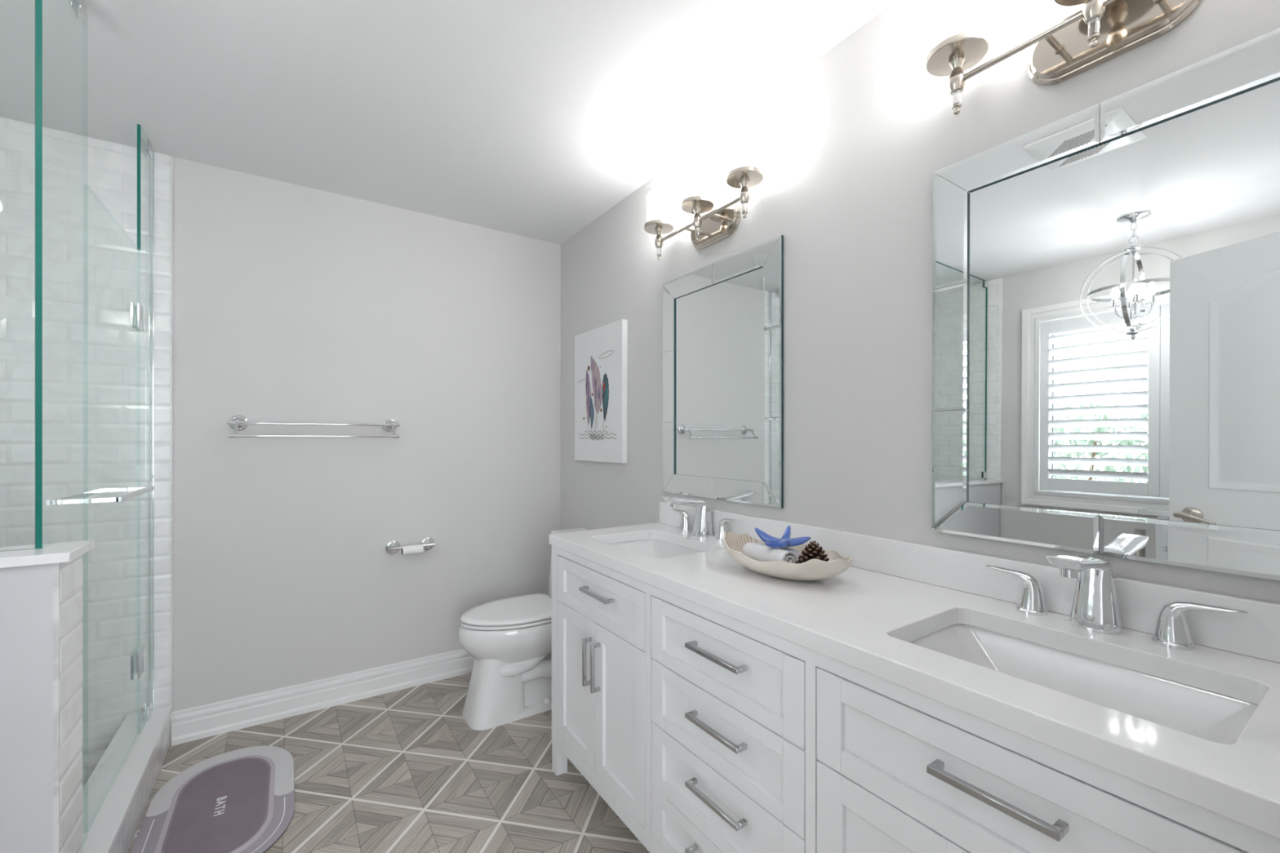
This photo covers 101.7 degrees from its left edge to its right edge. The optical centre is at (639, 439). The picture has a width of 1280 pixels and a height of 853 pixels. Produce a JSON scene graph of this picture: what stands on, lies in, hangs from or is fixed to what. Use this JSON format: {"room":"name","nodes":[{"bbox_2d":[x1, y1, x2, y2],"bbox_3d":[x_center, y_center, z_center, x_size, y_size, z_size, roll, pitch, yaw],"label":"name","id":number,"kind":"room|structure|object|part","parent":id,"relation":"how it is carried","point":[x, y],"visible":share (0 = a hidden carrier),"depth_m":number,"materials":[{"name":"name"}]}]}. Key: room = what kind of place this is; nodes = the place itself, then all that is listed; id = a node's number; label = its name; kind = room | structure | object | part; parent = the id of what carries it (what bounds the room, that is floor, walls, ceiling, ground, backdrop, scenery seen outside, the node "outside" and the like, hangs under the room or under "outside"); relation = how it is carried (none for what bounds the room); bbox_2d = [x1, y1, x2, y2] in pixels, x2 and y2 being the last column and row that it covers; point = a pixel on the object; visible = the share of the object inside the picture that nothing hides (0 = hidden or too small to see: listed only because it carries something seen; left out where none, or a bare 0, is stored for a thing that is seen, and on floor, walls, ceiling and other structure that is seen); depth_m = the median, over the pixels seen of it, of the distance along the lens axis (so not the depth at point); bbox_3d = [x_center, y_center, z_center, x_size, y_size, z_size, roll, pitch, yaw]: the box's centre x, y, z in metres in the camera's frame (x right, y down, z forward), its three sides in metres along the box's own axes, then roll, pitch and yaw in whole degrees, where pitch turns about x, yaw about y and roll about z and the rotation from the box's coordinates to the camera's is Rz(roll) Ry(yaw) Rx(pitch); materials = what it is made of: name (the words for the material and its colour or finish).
{"room":"bathroom","nodes":[
{"label":"bathroom","id":0,"kind":"room"},
{"bbox_2d":[0,540,94,852],"bbox_3d":[-1.706,0.744,0.893,1.055,1.006,0.172,0,0,-34],"label":"wall","id":1,"kind":"structure","parent":0,"point":[41,593],"depth_m":1.10,"materials":[{"name":"white tile"}]},
{"bbox_2d":[0,0,35,551],"bbox_3d":[-1.741,-0.458,0.890,0.962,1.398,0.022,0,0,-34],"label":"screen","id":2,"kind":"object","parent":1,"relation":"on","point":[35,0],"visible":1,"depth_m":1.16,"materials":[{"name":"clear glass"}]},
{"bbox_2d":[81,748,106,788],"bbox_3d":[-2.094,1.222,1.365,0.905,0.050,1.065,0,0,-34],"label":"floor","id":3,"kind":"structure","parent":0,"point":[90,760],"depth_m":1.93,"materials":[{"name":"tile"}]},
{"bbox_2d":[0,116,560,754],"bbox_3d":[-1.660,0.042,2.380,3.023,2.410,0.129,0,0,-34],"label":"wall","id":4,"kind":"structure","parent":0,"point":[292,303],"depth_m":2.31,"materials":[{"name":"white paint"}]},
{"bbox_2d":[134,124,154,722],"bbox_3d":[-1.899,-0.039,2.003,0.024,2.240,0.220,0,0,-34],"label":"screen","id":5,"kind":"object","parent":4,"relation":"attached to","point":[143,141],"visible":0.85,"depth_m":2.03,"materials":[{"name":"clear glass"}]},
{"bbox_3d":[-1.898,-0.038,2.003,0.010,2.238,0.218,0,0,-34],"label":"pane","id":6,"kind":"part","parent":5,"relation":"part of","materials":[{"name":"clear glass"}]},
{"bbox_2d":[171,155,173,705],"bbox_3d":[-1.915,-0.040,2.133,0.003,2.244,0.016,0,0,-34],"label":"trim","id":7,"kind":"structure","parent":4,"relation":"attached to","point":[171,155],"depth_m":2.13,"materials":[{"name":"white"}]},
{"bbox_2d":[226,414,399,438],"bbox_3d":[-1.456,-0.057,2.372,0.663,0.100,0.128,0,0,-34],"label":"towel bar","id":8,"kind":"object","parent":4,"relation":"attached to","point":[237,423],"visible":1,"depth_m":2.30,"materials":[{"name":"silver metal"}]},
{"bbox_3d":[-1.453,-0.071,2.368,0.663,0.016,0.016,0,0,-34],"label":"rail","id":9,"kind":"part","parent":8,"relation":"part of","materials":[{"name":"silver metal"}]},
{"bbox_3d":[-1.426,-0.016,2.326,0.648,0.017,0.017,0,0,-34],"label":"rail","id":10,"kind":"part","parent":8,"relation":"part of","materials":[{"name":"silver metal"}]},
{"bbox_2d":[171,648,474,746],"bbox_3d":[-1.190,1.182,2.614,1.741,0.130,0.022,0,0,-34],"label":"baseboard","id":11,"kind":"structure","parent":4,"relation":"attached to","point":[191,724],"depth_m":2.40,"materials":[{"name":"white wood"}]},
{"bbox_2d":[385,537,435,554],"bbox_3d":[-1.143,0.535,2.611,0.229,0.066,0.078,0,0,-34],"label":"toilet paper holder","id":12,"kind":"object","parent":4,"relation":"attached to","point":[392,547],"visible":0.97,"depth_m":2.60,"materials":[{"name":"silver metal"}]},
{"bbox_3d":[-1.180,0.531,2.550,0.070,0.017,0.017,0,0,-34],"label":"post","id":13,"kind":"part","parent":12,"relation":"part of","materials":[{"name":"silver metal"}]},
{"bbox_2d":[401,544,423,555],"bbox_3d":[-1.128,0.545,2.585,0.094,0.044,0.044,0,0,-34],"label":"toilet roll","id":14,"kind":"object","parent":12,"relation":"hanging from","point":[416,548],"visible":1,"depth_m":2.57,"materials":[{"name":"white paper"}]},
{"bbox_3d":[-1.071,0.531,2.623,0.072,0.017,0.017,0,0,-34],"label":"post","id":15,"kind":"part","parent":12,"relation":"part of","materials":[{"name":"silver metal"}]},
{"bbox_2d":[128,672,649,852],"bbox_3d":[-0.861,1.272,1.184,3.383,0.050,3.366,0,0,-34],"label":"floor","id":16,"kind":"structure","parent":0,"point":[404,771],"depth_m":1.89,"materials":[{"name":"grey tile"}]},
{"bbox_2d":[81,705,173,852],"bbox_3d":[-1.673,1.165,1.656,0.138,0.165,1.078,0,0,-34],"label":"shower curb","id":17,"kind":"object","parent":16,"relation":"on","point":[116,795],"visible":0.86,"depth_m":1.68,"materials":[{"name":"stone"}]},
{"bbox_2d":[35,0,86,548],"bbox_3d":[-1.420,-0.038,1.286,0.022,2.238,0.312,0,0,-34],"label":"glass panel edge","id":18,"kind":"object","parent":17,"relation":"on","point":[75,6],"visible":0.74,"depth_m":1.16,"materials":[{"name":"clear glass"}]},
{"bbox_3d":[-1.420,-0.038,1.286,0.010,2.238,0.312,0,0,-34],"label":"pane","id":19,"kind":"part","parent":18,"relation":"part of","materials":[{"name":"clear glass"}]},
{"bbox_2d":[51,302,154,679],"bbox_3d":[-1.672,0.188,1.664,0.137,1.766,0.585,0,0,-34],"label":"shower door","id":20,"kind":"structure","parent":17,"relation":"on","point":[78,498],"depth_m":1.73,"materials":[{"name":"clear glass"}]},
{"bbox_3d":[-1.631,0.168,1.603,0.137,0.016,0.413,0,0,-34],"label":"handle","id":21,"kind":"part","parent":20,"relation":"part of","materials":[{"name":"silver metal"}]},
{"bbox_2d":[130,746,294,852],"bbox_3d":[-1.420,1.243,1.771,0.410,0.007,0.736,0,0,-34],"label":"bath mat","id":22,"kind":"object","parent":16,"relation":"on","point":[240,801],"visible":1,"depth_m":1.76,"materials":[{"name":"purple fabric"}]},
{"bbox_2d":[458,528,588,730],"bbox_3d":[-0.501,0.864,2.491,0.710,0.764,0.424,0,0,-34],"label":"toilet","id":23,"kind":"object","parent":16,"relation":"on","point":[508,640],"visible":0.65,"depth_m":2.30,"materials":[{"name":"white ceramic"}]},
{"bbox_3d":[-0.595,0.814,2.429,0.472,0.013,0.364,0,0,-34],"label":"seat","id":24,"kind":"part","parent":23,"relation":"part of","materials":[{"name":"white plastic"}]},
{"bbox_3d":[-0.594,0.794,2.429,0.469,0.018,0.362,0,0,-34],"label":"lid","id":25,"kind":"part","parent":23,"relation":"part of","materials":[{"name":"white plastic"}]},
{"bbox_3d":[-0.293,0.669,2.631,0.200,0.314,0.424,0,0,-34],"label":"tank","id":26,"kind":"part","parent":23,"relation":"part of","materials":[{"name":"white ceramic"}]},
{"bbox_3d":[-0.287,0.497,2.635,0.194,0.030,0.424,0,0,-34],"label":"tank lid","id":27,"kind":"part","parent":23,"relation":"part of","materials":[{"name":"white ceramic"}]},
{"bbox_2d":[551,545,1279,852],"bbox_3d":[0.373,0.821,1.345,0.546,0.852,1.822,0,0,-34],"label":"vanity","id":28,"kind":"object","parent":16,"relation":"on","point":[702,729],"visible":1,"depth_m":1.04,"materials":[{"name":"white paint"}]},
{"bbox_3d":[-0.302,1.190,1.962,0.045,0.114,0.043,0,0,-34],"label":"leg","id":29,"kind":"part","parent":28,"relation":"part of","materials":[{"name":"white paint"}]},
{"bbox_3d":[-0.219,0.838,1.813,0.018,0.489,0.278,0,0,-34],"label":"door","id":30,"kind":"part","parent":28,"relation":"part of","materials":[{"name":"white paint"}]},
{"bbox_3d":[-0.172,0.723,1.698,0.032,0.152,0.011,0,0,-34],"label":"handle","id":31,"kind":"part","parent":28,"relation":"part of","materials":[{"name":"grey metal"}]},
{"bbox_3d":[-0.141,0.723,1.652,0.032,0.152,0.011,0,0,-34],"label":"handle","id":32,"kind":"part","parent":28,"relation":"part of","materials":[{"name":"grey metal"}]},
{"bbox_3d":[-0.139,0.490,1.649,0.032,0.011,0.176,0,0,-34],"label":"handle","id":33,"kind":"part","parent":28,"relation":"part of","materials":[{"name":"grey metal"}]},
{"bbox_3d":[-0.138,0.509,1.691,0.018,0.164,0.570,0,0,-34],"label":"drawer","id":34,"kind":"part","parent":28,"relation":"part of","materials":[{"name":"white paint"}]},
{"bbox_3d":[-0.059,0.838,1.573,0.018,0.489,0.286,0,0,-34],"label":"door","id":35,"kind":"part","parent":28,"relation":"part of","materials":[{"name":"white paint"}]},
{"bbox_3d":[0.180,1.012,1.216,0.018,0.140,0.510,0,0,-34],"label":"drawer","id":36,"kind":"part","parent":28,"relation":"part of","materials":[{"name":"white paint"}]},
{"bbox_3d":[0.170,0.987,1.187,0.032,0.011,0.176,0,0,-34],"label":"handle","id":37,"kind":"part","parent":28,"relation":"part of","materials":[{"name":"grey metal"}]},
{"bbox_3d":[0.170,0.826,1.187,0.032,0.011,0.176,0,0,-34],"label":"handle","id":38,"kind":"part","parent":28,"relation":"part of","materials":[{"name":"grey metal"}]},
{"bbox_3d":[0.170,0.662,1.187,0.032,0.011,0.176,0,0,-34],"label":"handle","id":39,"kind":"part","parent":28,"relation":"part of","materials":[{"name":"grey metal"}]},
{"bbox_3d":[0.170,0.493,1.187,0.032,0.011,0.176,0,0,-34],"label":"handle","id":40,"kind":"part","parent":28,"relation":"part of","materials":[{"name":"grey metal"}]},
{"bbox_3d":[0.180,0.855,1.216,0.018,0.170,0.510,0,0,-34],"label":"drawer","id":41,"kind":"part","parent":28,"relation":"part of","materials":[{"name":"white paint"}]},
{"bbox_3d":[0.180,0.682,1.216,0.018,0.168,0.510,0,0,-34],"label":"drawer","id":42,"kind":"part","parent":28,"relation":"part of","materials":[{"name":"white paint"}]},
{"bbox_3d":[0.180,0.511,1.216,0.018,0.169,0.510,0,0,-34],"label":"drawer","id":43,"kind":"part","parent":28,"relation":"part of","materials":[{"name":"white paint"}]},
{"bbox_3d":[0.417,0.842,0.860,0.018,0.482,0.287,0,0,-34],"label":"door","id":44,"kind":"part","parent":28,"relation":"part of","materials":[{"name":"white paint"}]},
{"bbox_2d":[549,522,1279,839],"bbox_3d":[0.386,0.376,1.349,0.523,0.036,1.850,0,0,-34],"label":"countertop","id":45,"kind":"structure","parent":28,"relation":"on","point":[866,620],"depth_m":0.87,"materials":[{"name":"white stone"}]},
{"bbox_2d":[609,538,702,559],"bbox_3d":[0.049,0.448,1.821,0.328,0.106,0.470,0,0,-34],"label":"sink","id":46,"kind":"object","parent":45,"relation":"in","point":[651,548],"visible":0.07,"depth_m":2.02,"materials":[{"name":"white ceramic"}]},
{"bbox_2d":[662,496,740,541],"bbox_3d":[0.176,0.281,1.910,0.205,0.154,0.381,0,0,-34],"label":"faucet","id":47,"kind":"object","parent":45,"relation":"on","point":[703,519],"visible":0.93,"depth_m":1.92,"materials":[{"name":"silver metal"}]},
{"bbox_3d":[0.162,0.312,2.064,0.045,0.071,0.109,0,0,-34],"label":"lever","id":48,"kind":"part","parent":47,"relation":"part of","materials":[{"name":"silver metal"}]},
{"bbox_3d":[0.179,0.352,2.038,0.054,0.010,0.054,0,0,-34],"label":"handle","id":49,"kind":"part","parent":47,"relation":"part of","materials":[{"name":"silver metal"}]},
{"bbox_3d":[0.176,0.281,1.910,0.205,0.154,0.075,0,0,-34],"label":"spout","id":50,"kind":"part","parent":47,"relation":"part of","materials":[{"name":"silver metal"}]},
{"bbox_3d":[0.296,0.352,1.863,0.054,0.010,0.054,0,0,-34],"label":"handle","id":51,"kind":"part","parent":47,"relation":"part of","materials":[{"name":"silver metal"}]},
{"bbox_3d":[0.313,0.312,1.837,0.045,0.071,0.109,0,0,-34],"label":"lever","id":52,"kind":"part","parent":47,"relation":"part of","materials":[{"name":"silver metal"}]},
{"bbox_2d":[723,531,853,580],"bbox_3d":[0.377,0.312,1.386,0.206,0.092,0.363,0,0,-40],"label":"shell bowl","id":53,"kind":"object","parent":45,"relation":"on","point":[813,569],"visible":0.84,"depth_m":1.30,"materials":[{"name":"white ceramic"}]},
{"bbox_2d":[742,542,802,563],"bbox_3d":[0.359,0.314,1.407,0.111,0.060,0.161,0,0,-34],"label":"rolled towel","id":54,"kind":"object","parent":53,"relation":"in","point":[759,552],"visible":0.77,"depth_m":1.38,"materials":[{"name":"white fabric"}]},
{"bbox_2d":[755,525,810,547],"bbox_3d":[0.370,0.260,1.392,0.107,0.049,0.132,0,0,-34],"label":"starfish","id":55,"kind":"object","parent":54,"relation":"on","point":[785,540],"visible":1,"depth_m":1.37,"materials":[{"name":"blue"}]},
{"bbox_2d":[795,541,829,563],"bbox_3d":[0.431,0.289,1.293,0.085,0.075,0.084,0,0,-34],"label":"pinecone","id":56,"kind":"object","parent":53,"relation":"in","point":[812,551],"visible":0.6,"depth_m":1.28,"materials":[{"name":"brown plant"}]},
{"bbox_2d":[909,623,1257,744],"bbox_3d":[0.688,0.448,0.865,0.328,0.106,0.470,0,0,-34],"label":"sink","id":57,"kind":"object","parent":45,"relation":"in","point":[1210,716],"visible":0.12,"depth_m":0.92,"materials":[{"name":"white ceramic"}]},
{"bbox_2d":[986,555,1248,650],"bbox_3d":[0.812,0.281,0.958,0.205,0.154,0.381,0,0,-34],"label":"faucet","id":58,"kind":"object","parent":45,"relation":"on","point":[1095,604],"visible":1,"depth_m":0.97,"materials":[{"name":"silver metal"}]},
{"bbox_3d":[0.798,0.312,1.112,0.045,0.071,0.109,0,0,-34],"label":"lever","id":59,"kind":"part","parent":58,"relation":"part of","materials":[{"name":"silver metal"}]},
{"bbox_3d":[0.815,0.352,1.086,0.054,0.010,0.054,0,0,-34],"label":"handle","id":60,"kind":"part","parent":58,"relation":"part of","materials":[{"name":"silver metal"}]},
{"bbox_3d":[0.812,0.281,0.958,0.205,0.154,0.075,0,0,-34],"label":"spout","id":61,"kind":"part","parent":58,"relation":"part of","materials":[{"name":"silver metal"}]},
{"bbox_3d":[0.932,0.352,0.911,0.054,0.010,0.054,0,0,-34],"label":"handle","id":62,"kind":"part","parent":58,"relation":"part of","materials":[{"name":"silver metal"}]},
{"bbox_3d":[0.949,0.312,0.885,0.045,0.071,0.109,0,0,-34],"label":"lever","id":63,"kind":"part","parent":58,"relation":"part of","materials":[{"name":"silver metal"}]},
{"bbox_3d":[0.484,0.490,0.717,0.032,0.011,0.162,0,0,-34],"label":"handle","id":64,"kind":"part","parent":28,"relation":"part of","materials":[{"name":"grey metal"}]},
{"bbox_3d":[0.497,0.512,0.741,0.018,0.171,0.575,0,0,-34],"label":"drawer","id":65,"kind":"part","parent":28,"relation":"part of","materials":[{"name":"white paint"}]},
{"bbox_2d":[0,0,897,244],"bbox_3d":[-0.834,-1.213,1.142,3.023,0.100,3.106,0,0,-34],"label":"ceiling","id":66,"kind":"structure","parent":0,"point":[535,119],"depth_m":1.71,"materials":[{"name":"white paint"}]},
{"bbox_2d":[560,0,1279,603],"bbox_3d":[0.407,0.042,1.899,0.120,2.410,2.986,0,0,-34],"label":"wall","id":67,"kind":"structure","parent":0,"point":[854,142],"depth_m":1.48,"materials":[{"name":"white paint"}]},
{"bbox_2d":[574,319,627,463],"bbox_3d":[-0.212,-0.230,2.686,0.032,0.686,0.502,0,0,-34],"label":"print","id":68,"kind":"object","parent":67,"relation":"attached to","point":[601,353],"visible":1,"depth_m":2.62,"materials":[{"name":"canvas"},{"name":"ink"}]},
{"bbox_2d":[644,128,763,260],"bbox_3d":[0.224,-0.874,1.929,0.150,0.283,0.603,0,0,-34],"label":"vanity light","id":69,"kind":"object","parent":67,"relation":"attached to","point":[719,223],"visible":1,"depth_m":1.89,"materials":[{"name":"silver metal"}]},
{"bbox_2d":[647,188,670,221],"bbox_3d":[0.077,-0.937,2.122,0.092,0.126,0.092,0,0,-34],"label":"diffuser","id":70,"kind":"object","parent":69,"relation":"attached to","point":[659,199],"depth_m":2.08,"materials":[{"name":"white glass"}]},
{"bbox_3d":[0.211,-0.944,1.921,0.113,0.142,0.113,0,0,-34],"label":"lamp shade","id":71,"kind":"part","parent":69,"relation":"part of","materials":[{"name":"clear glass"}]},
{"bbox_3d":[0.198,-0.805,2.003,0.069,0.018,0.018,0,0,-34],"label":"arm","id":72,"kind":"part","parent":69,"relation":"part of","materials":[{"name":"silver metal"}]},
{"bbox_2d":[684,162,710,198],"bbox_3d":[0.211,-0.937,1.921,0.092,0.126,0.092,0,0,-34],"label":"diffuser","id":73,"kind":"object","parent":69,"relation":"attached to","point":[697,175],"depth_m":1.88,"materials":[{"name":"white glass"}]},
{"bbox_3d":[0.282,-0.805,1.878,0.069,0.018,0.018,0,0,-34],"label":"arm","id":74,"kind":"part","parent":69,"relation":"part of","materials":[{"name":"silver metal"}]},
{"bbox_2d":[730,128,759,170],"bbox_3d":[0.345,-0.937,1.721,0.092,0.126,0.092,0,0,-34],"label":"diffuser","id":75,"kind":"object","parent":69,"relation":"attached to","point":[744,143],"depth_m":1.68,"materials":[{"name":"white glass"}]},
{"bbox_3d":[0.345,-0.944,1.721,0.113,0.142,0.113,0,0,-34],"label":"lamp shade","id":76,"kind":"part","parent":69,"relation":"part of","materials":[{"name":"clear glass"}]},
{"bbox_2d":[662,235,783,508],"bbox_3d":[0.282,-0.222,1.965,0.012,0.888,0.651,0,0,-34],"label":"mirror","id":77,"kind":"object","parent":67,"relation":"attached to","point":[723,319],"visible":1,"depth_m":1.92,"materials":[{"name":"silver mirror"}]},
{"bbox_3d":[0.284,-0.222,1.966,0.003,0.741,0.504,0,0,-34],"label":"pane","id":78,"kind":"part","parent":77,"relation":"part of","materials":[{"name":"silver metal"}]},
{"bbox_2d":[659,501,1279,662],"bbox_3d":[0.600,0.311,1.483,0.019,0.093,1.835,0,0,-34],"label":"backsplash","id":79,"kind":"structure","parent":67,"relation":"attached to","point":[1255,633],"depth_m":1.14,"materials":[{"name":"white stone"}]},
{"bbox_2d":[925,0,1202,115],"bbox_3d":[0.858,-0.874,0.980,0.150,0.283,0.603,0,0,-34],"label":"vanity light","id":80,"kind":"object","parent":67,"relation":"attached to","point":[1099,32],"visible":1,"depth_m":1.06,"materials":[{"name":"silver metal"}]},
{"bbox_2d":[933,0,981,47],"bbox_3d":[0.712,-0.937,1.172,0.092,0.126,0.092,0,0,-34],"label":"diffuser","id":81,"kind":"object","parent":80,"relation":"attached to","point":[953,20],"depth_m":1.13,"materials":[{"name":"white glass"}]},
{"bbox_3d":[0.833,-0.805,1.053,0.069,0.018,0.018,0,0,-34],"label":"arm","id":82,"kind":"part","parent":80,"relation":"part of","materials":[{"name":"silver metal"}]},
{"bbox_2d":[931,27,1279,580],"bbox_3d":[0.909,-0.218,1.022,0.013,0.888,0.651,1,0,-34],"label":"mirror","id":83,"kind":"object","parent":67,"relation":"attached to","point":[1106,277],"visible":1,"depth_m":0.99,"materials":[{"name":"silver mirror"}]}
]}

